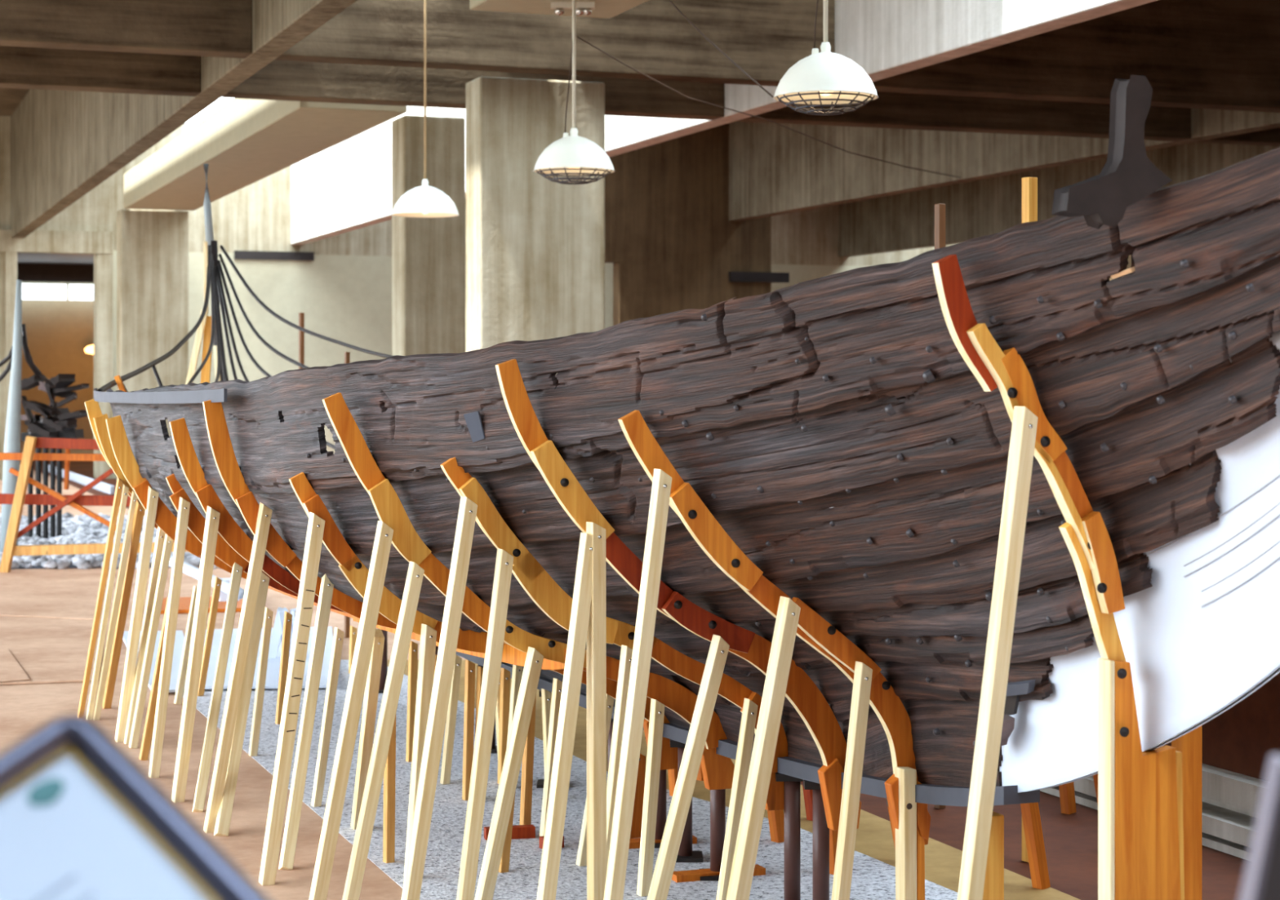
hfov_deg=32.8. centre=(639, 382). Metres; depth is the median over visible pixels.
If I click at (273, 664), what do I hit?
sheet
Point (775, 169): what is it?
concrete beam
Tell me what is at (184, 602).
plank
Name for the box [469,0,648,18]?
beam
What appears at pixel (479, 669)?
prop
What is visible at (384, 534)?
prop
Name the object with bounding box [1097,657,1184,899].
wooden post
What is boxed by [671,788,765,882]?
post
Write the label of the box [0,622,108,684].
tile
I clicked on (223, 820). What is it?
prop
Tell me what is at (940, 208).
upright post
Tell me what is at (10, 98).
ceiling
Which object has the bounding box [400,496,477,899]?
prop
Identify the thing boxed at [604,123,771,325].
wall
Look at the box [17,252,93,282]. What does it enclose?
ceiling
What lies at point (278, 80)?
cross beam
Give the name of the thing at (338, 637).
prop
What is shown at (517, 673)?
prop
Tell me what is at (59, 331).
doorway
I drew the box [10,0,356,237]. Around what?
concrete beam
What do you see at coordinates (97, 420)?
curved template
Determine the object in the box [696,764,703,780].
prop
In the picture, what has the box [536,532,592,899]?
prop
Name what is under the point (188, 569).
pipe
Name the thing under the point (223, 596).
block
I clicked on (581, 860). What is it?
prop
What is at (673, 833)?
prop
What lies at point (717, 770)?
curved template
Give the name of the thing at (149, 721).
prop
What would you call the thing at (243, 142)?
beam
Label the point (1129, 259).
wall
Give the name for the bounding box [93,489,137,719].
prop
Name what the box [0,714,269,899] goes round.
information sign
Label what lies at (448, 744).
prop
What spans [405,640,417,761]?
prop
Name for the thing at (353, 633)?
prop
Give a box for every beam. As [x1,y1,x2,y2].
[0,0,252,57]
[0,45,200,96]
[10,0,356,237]
[124,97,406,210]
[222,58,724,119]
[275,0,835,86]
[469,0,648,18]
[728,107,1279,221]
[737,91,1191,141]
[838,142,1279,257]
[872,0,1279,112]
[1195,127,1279,146]
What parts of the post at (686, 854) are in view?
head plate, plate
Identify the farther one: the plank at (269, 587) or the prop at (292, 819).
the plank at (269, 587)
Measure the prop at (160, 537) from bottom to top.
1.055 m
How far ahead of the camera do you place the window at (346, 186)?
18.91 m
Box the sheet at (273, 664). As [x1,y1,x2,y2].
[201,626,337,688]
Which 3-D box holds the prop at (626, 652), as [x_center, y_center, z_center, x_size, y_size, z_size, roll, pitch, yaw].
[-0.083,1.298,6.893,0.142,0.928,0.045,0,0,-21]
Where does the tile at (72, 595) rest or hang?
on the floor
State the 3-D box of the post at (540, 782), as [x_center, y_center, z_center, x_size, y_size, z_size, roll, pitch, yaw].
[-0.383,1.551,9.496,0.130,0.418,0.130,0,0,0]
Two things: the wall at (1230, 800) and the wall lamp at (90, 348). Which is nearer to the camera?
the wall at (1230, 800)
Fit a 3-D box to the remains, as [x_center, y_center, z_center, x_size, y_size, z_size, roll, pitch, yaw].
[-6.554,0.833,24.360,0.762,1.854,1.536,0,0,-20]
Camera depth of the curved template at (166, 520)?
10.48 m
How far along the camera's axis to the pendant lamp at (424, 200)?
17.37 m
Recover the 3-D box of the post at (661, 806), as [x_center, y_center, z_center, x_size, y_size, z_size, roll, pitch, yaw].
[0.074,1.555,8.281,0.288,0.459,0.141,0,0,-5]
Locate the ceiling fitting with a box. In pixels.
[551,1,595,15]
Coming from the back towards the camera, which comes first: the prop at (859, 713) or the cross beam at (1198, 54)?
the cross beam at (1198, 54)
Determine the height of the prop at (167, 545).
1.040 m
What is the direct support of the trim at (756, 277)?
attached to the wall at (672, 244)
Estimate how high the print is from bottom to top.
0.014 m
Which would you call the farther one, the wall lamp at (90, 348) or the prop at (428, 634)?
the wall lamp at (90, 348)
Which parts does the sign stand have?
panel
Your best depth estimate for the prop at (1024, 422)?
5.01 m
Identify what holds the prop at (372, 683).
on the floor
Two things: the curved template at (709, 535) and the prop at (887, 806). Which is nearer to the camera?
the curved template at (709, 535)
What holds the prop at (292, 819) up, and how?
on the floor
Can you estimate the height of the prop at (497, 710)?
0.485 m
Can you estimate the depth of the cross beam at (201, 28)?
16.88 m
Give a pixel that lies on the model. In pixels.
(12, 433)
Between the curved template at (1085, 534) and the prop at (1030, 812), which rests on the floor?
the prop at (1030, 812)
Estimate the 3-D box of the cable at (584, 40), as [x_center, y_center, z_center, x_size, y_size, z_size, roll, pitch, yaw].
[1.291,-2.195,18.121,0.093,0.446,6.788,0,0,31]
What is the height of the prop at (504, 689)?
0.509 m
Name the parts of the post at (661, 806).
plate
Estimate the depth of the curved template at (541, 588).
6.86 m
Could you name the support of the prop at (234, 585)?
on the floor
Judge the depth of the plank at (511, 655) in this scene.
7.79 m
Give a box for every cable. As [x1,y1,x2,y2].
[577,35,959,177]
[670,0,773,97]
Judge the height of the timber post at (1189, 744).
0.900 m
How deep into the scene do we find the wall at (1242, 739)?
8.24 m
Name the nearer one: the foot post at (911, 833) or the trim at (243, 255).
the foot post at (911, 833)
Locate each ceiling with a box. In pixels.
[0,87,30,115]
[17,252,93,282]
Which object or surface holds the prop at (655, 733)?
on the floor
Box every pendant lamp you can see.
[391,0,459,217]
[533,0,614,184]
[773,0,878,115]
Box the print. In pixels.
[26,778,64,805]
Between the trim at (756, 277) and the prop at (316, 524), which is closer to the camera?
the prop at (316, 524)
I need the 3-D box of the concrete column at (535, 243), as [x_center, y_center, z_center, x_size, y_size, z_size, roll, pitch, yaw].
[-0.915,-0.430,19.016,1.140,4.380,0.460,0,0,-21]
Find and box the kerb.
[48,464,114,493]
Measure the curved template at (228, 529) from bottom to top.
0.952 m
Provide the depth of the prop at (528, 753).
8.48 m
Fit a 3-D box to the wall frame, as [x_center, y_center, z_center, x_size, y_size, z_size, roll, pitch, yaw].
[-3.845,-1.520,42.140,33.697,6.560,0.440,0,0,-21]
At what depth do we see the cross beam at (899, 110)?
22.35 m
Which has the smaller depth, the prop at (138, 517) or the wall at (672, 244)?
the prop at (138, 517)
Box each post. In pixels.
[298,312,304,368]
[344,351,350,637]
[378,628,387,693]
[435,645,438,654]
[477,664,497,752]
[536,689,544,787]
[608,718,613,768]
[628,737,697,848]
[670,738,702,862]
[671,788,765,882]
[775,772,802,899]
[802,779,829,899]
[894,766,927,899]
[934,203,945,808]
[982,811,1004,899]
[1022,177,1037,862]
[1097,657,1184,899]
[1171,725,1201,899]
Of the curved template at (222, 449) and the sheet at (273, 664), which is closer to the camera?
the curved template at (222, 449)
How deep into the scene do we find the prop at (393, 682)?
7.13 m
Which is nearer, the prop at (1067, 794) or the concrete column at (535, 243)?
the prop at (1067, 794)
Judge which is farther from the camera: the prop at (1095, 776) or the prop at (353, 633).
the prop at (353, 633)
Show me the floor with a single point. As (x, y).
(872, 878)
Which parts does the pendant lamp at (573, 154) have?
lamp shade, cord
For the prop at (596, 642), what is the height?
1.354 m
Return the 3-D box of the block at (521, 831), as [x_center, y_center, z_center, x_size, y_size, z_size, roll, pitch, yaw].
[-0.503,1.738,8.399,0.194,0.045,0.050,0,0,-13]
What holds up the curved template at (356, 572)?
attached to the ship
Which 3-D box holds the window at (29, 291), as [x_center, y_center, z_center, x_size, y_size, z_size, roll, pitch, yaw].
[-14.044,-2.170,52.246,5.990,0.380,0.050,0,0,-21]
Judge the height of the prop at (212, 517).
1.255 m
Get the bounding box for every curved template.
[84,398,200,557]
[106,415,247,578]
[165,473,297,596]
[168,417,346,613]
[202,400,396,628]
[288,471,677,769]
[322,392,733,789]
[440,457,787,810]
[495,359,861,830]
[617,409,930,844]
[932,253,1125,661]
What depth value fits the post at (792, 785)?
7.12 m
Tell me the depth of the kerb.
37.00 m
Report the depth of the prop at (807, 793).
8.73 m
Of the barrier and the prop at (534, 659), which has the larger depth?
the barrier
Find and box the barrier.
[0,435,187,572]
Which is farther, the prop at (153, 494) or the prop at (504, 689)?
the prop at (153, 494)
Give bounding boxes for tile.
[0,572,101,619]
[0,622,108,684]
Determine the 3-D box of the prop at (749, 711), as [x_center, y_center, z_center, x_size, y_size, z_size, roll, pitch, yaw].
[0.308,1.394,7.039,0.148,0.738,0.042,0,0,-21]
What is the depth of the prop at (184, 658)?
11.91 m
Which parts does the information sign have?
panel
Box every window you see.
[22,283,93,300]
[290,0,1156,244]
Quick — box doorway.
[19,281,93,453]
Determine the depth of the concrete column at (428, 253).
21.42 m
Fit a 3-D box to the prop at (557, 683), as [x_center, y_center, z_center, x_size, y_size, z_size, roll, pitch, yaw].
[-0.338,1.449,8.349,0.094,0.626,0.041,0,0,-21]
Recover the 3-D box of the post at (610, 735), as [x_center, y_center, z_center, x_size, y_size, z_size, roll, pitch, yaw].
[-0.102,1.548,8.749,0.130,0.425,0.130,0,0,0]
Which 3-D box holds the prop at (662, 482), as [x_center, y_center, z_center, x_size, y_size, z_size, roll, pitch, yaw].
[-0.026,0.999,5.905,0.232,1.527,0.047,0,0,-21]
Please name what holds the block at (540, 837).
on the floor
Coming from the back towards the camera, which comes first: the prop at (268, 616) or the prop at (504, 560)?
the prop at (268, 616)
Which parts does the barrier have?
leg, rail, rail, post, rail, rail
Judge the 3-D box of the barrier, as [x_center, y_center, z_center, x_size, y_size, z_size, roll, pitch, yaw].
[-4.999,1.137,20.400,2.573,1.281,0.500,0,0,0]
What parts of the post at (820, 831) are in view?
head plate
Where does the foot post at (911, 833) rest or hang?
on the floor
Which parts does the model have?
iron rod, iron rod, post, iron rod, iron rod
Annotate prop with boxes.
[77,477,123,715]
[86,484,128,719]
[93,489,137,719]
[102,498,144,708]
[114,485,159,742]
[124,526,165,744]
[128,533,173,748]
[138,596,168,759]
[148,496,190,778]
[171,505,220,802]
[173,586,196,704]
[191,562,242,811]
[197,576,222,696]
[203,502,272,833]
[213,572,269,835]
[248,607,273,755]
[258,511,324,885]
[275,610,292,724]
[278,573,333,869]
[308,520,393,899]
[311,626,344,806]
[342,560,424,899]
[348,625,356,673]
[351,628,384,829]
[382,715,395,862]
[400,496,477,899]
[403,623,436,876]
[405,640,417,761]
[433,653,437,678]
[440,654,462,784]
[456,548,513,899]
[462,659,475,800]
[474,646,543,899]
[475,666,483,735]
[495,675,500,755]
[497,667,510,783]
[497,790,515,872]
[506,664,522,745]
[519,693,536,824]
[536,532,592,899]
[539,677,562,835]
[541,688,551,773]
[575,693,613,866]
[586,521,606,899]
[603,468,671,899]
[606,644,632,870]
[630,753,645,838]
[636,697,664,896]
[646,634,729,899]
[667,760,677,795]
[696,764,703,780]
[715,697,757,899]
[725,595,800,899]
[767,809,783,842]
[801,781,812,820]
[829,828,838,874]
[831,661,872,899]
[887,805,895,850]
[957,405,1037,899]
[1020,802,1050,889]
[1058,781,1076,813]
[1093,773,1097,803]
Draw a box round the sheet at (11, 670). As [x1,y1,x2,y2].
[0,647,30,682]
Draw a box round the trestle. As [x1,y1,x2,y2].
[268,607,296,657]
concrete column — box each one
[116,208,188,495]
[391,115,465,355]
[466,75,604,374]
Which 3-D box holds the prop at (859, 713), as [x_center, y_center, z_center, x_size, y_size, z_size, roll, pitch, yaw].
[0.583,1.276,6.134,0.148,0.973,0.045,0,0,-21]
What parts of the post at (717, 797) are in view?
plate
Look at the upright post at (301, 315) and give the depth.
19.98 m
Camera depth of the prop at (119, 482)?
11.26 m
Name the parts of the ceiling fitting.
knob, knob, knob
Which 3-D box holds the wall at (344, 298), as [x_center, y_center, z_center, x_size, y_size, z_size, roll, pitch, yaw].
[1.081,-0.330,44.067,23.120,4.180,0.300,0,0,-21]
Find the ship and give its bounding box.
[93,74,1279,806]
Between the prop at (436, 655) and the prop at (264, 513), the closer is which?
the prop at (264, 513)
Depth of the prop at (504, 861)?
7.81 m
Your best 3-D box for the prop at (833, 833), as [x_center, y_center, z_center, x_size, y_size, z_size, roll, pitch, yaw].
[0.683,1.498,7.791,0.077,0.526,0.055,0,0,-38]
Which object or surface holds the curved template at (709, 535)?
attached to the ship
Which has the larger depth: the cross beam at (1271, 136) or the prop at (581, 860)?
the cross beam at (1271, 136)
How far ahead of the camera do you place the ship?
5.60 m
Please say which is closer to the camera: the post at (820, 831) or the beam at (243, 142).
the post at (820, 831)
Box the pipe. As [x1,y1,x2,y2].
[168,555,244,599]
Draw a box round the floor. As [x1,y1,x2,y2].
[0,459,1247,899]
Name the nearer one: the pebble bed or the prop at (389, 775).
the prop at (389, 775)
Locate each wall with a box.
[112,249,866,478]
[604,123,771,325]
[1040,763,1263,859]
[1109,254,1131,280]
[1162,672,1279,780]
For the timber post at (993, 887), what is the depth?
5.92 m
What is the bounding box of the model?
[0,280,55,552]
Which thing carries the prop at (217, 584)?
on the floor
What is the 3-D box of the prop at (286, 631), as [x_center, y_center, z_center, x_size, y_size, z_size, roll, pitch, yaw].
[-1.836,1.471,11.218,0.085,0.581,0.041,0,0,-21]
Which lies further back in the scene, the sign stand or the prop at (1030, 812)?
the prop at (1030, 812)
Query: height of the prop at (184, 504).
1.258 m
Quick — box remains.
[20,373,89,538]
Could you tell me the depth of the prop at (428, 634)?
7.72 m
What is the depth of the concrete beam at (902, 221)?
39.69 m
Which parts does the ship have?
iron rod, iron rod, iron rod, stem post, iron rod, iron rod, iron rod, iron rod, iron rod, iron rod, keel rail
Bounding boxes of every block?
[218,577,239,600]
[484,824,535,839]
[538,835,564,848]
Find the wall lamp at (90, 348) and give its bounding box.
[84,344,93,354]
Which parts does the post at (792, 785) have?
head plate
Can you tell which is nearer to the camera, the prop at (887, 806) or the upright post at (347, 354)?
the prop at (887, 806)
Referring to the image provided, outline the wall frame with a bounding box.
[0,115,953,479]
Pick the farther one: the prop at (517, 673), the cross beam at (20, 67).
the cross beam at (20, 67)
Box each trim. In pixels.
[234,250,314,260]
[728,271,789,282]
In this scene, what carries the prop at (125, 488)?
on the floor
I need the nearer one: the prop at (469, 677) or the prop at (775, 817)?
the prop at (775, 817)
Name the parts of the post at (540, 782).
plate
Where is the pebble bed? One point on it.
(80, 529)
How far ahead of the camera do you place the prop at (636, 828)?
8.41 m
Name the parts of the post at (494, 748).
plate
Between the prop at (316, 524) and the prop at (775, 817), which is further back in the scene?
the prop at (775, 817)
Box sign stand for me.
[1238,753,1279,899]
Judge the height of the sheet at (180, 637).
0.017 m
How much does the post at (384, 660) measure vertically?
0.449 m
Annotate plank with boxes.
[160,595,243,613]
[268,585,352,617]
[352,615,566,669]
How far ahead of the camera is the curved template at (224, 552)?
9.66 m
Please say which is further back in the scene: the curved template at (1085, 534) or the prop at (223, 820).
the prop at (223, 820)
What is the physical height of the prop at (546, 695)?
0.470 m
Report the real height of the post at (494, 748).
0.414 m
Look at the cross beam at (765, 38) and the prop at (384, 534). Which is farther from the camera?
the cross beam at (765, 38)
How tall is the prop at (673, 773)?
0.398 m
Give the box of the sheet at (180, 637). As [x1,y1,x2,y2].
[122,630,186,692]
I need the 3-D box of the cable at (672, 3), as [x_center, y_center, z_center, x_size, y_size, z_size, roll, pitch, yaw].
[0.474,-1.863,12.118,0.082,0.690,1.138,0,0,-28]
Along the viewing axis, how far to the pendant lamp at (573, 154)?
14.27 m
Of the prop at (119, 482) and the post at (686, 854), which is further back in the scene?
the prop at (119, 482)
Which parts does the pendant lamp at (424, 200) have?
cord, lamp shade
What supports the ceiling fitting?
attached to the beam at (608, 9)
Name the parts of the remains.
leg, leg, leg, leg, leg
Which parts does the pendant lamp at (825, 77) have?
lamp shade, cord, bulb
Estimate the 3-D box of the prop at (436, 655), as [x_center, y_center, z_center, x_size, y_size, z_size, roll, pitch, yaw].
[-0.909,1.476,9.543,0.080,0.570,0.041,0,0,-21]
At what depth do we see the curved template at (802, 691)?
6.48 m
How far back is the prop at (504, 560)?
6.73 m
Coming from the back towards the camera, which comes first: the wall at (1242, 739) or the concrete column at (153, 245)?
the concrete column at (153, 245)
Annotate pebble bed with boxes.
[0,511,219,568]
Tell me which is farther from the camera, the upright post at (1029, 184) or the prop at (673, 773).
the prop at (673, 773)

